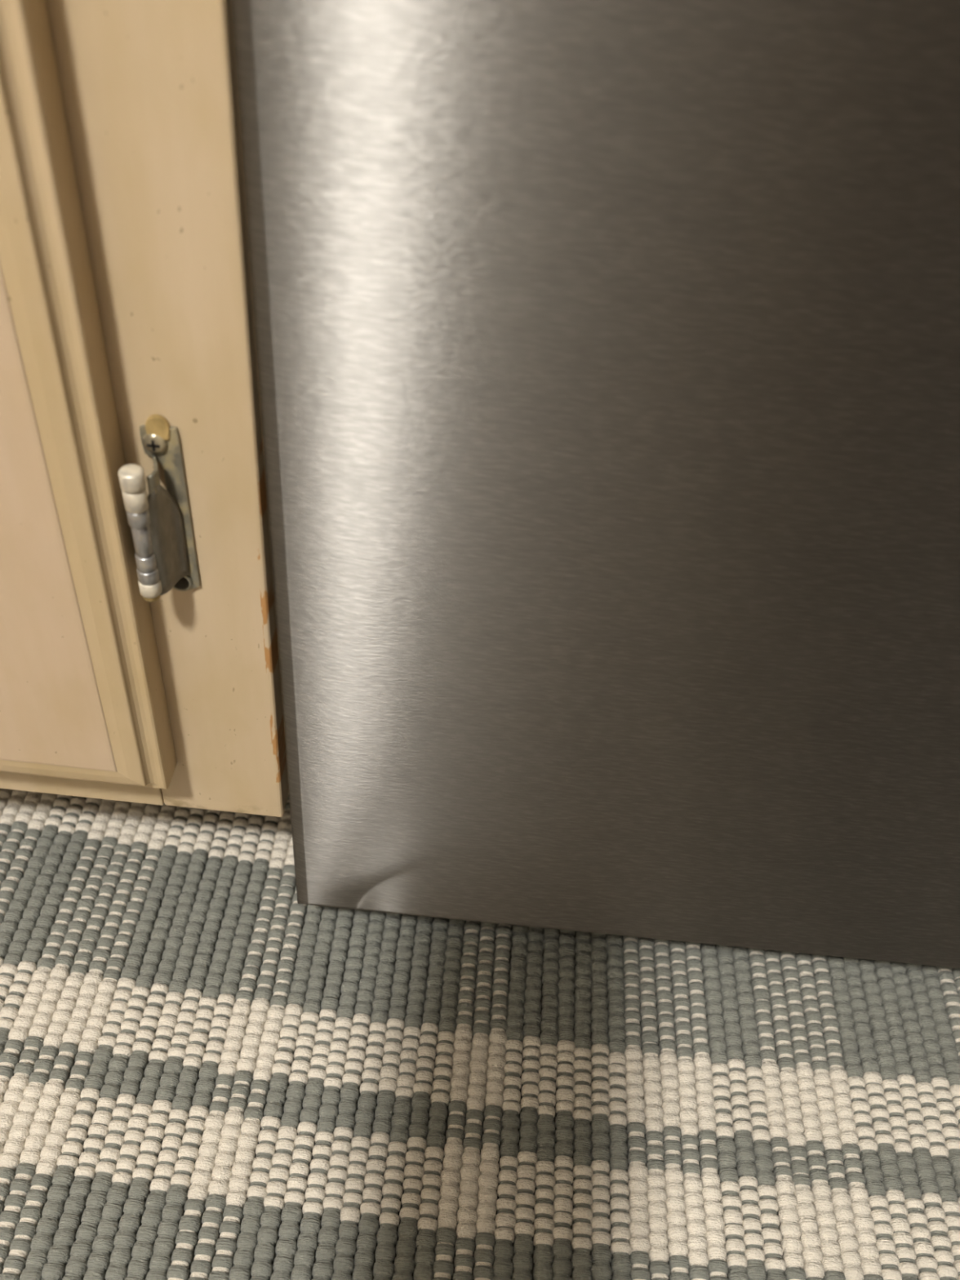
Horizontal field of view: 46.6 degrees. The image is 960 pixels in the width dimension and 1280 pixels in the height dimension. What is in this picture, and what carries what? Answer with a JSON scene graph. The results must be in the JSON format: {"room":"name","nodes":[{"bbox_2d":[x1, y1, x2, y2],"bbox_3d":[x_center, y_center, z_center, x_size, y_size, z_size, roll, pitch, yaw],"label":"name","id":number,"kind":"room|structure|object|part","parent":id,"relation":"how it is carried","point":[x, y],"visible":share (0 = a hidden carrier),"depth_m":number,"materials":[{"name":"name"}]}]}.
{"room":"kitchen","nodes":[
{"label":"kitchen","id":0,"kind":"room"},
{"bbox_3d":[0.216,0.817,-0.106,4.600,0.050,3.350,6,44,0],"label":"floor","id":1,"kind":"structure","parent":0,"visible":0},
{"bbox_2d":[0,0,288,817],"bbox_3d":[-0.248,-0.419,0.428,0.433,0.904,0.641,6,44,0],"label":"base cabinet","id":2,"kind":"object","parent":1,"relation":"on","point":[140,658],"visible":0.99,"depth_m":0.33,"materials":[{"name":"beige paint"}]},
{"bbox_3d":[-0.262,-0.210,0.187,0.305,0.679,0.003,6,44,0],"label":"raised panel","id":3,"kind":"part","parent":2,"relation":"part of","materials":[{"name":"beige paint"}]},
{"bbox_3d":[-0.288,0.029,0.458,0.317,0.050,0.019,6,44,0],"label":"rail","id":4,"kind":"part","parent":2,"relation":"part of","materials":[{"name":"beige paint"}]},
{"bbox_3d":[-0.261,-0.216,0.193,0.336,0.710,0.020,6,44,0],"label":"door","id":5,"kind":"part","parent":2,"relation":"part of","materials":[{"name":"beige paint"}]},
{"bbox_2d":[0,788,959,1279],"bbox_3d":[0.025,0.258,0.405,0.916,0.010,0.550,6,44,0],"label":"woven rug","id":6,"kind":"object","parent":1,"relation":"on","point":[207,1072],"visible":0.67,"depth_m":0.47,"materials":[{"name":"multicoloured fabric"}]},
{"bbox_2d":[229,0,959,968],"bbox_3d":[0.427,-0.661,0.146,0.849,1.749,0.657,6,44,0],"label":"refrigerator","id":7,"kind":"object","parent":1,"relation":"on","point":[607,352],"visible":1,"depth_m":0.31,"materials":[{"name":"silver metal"}]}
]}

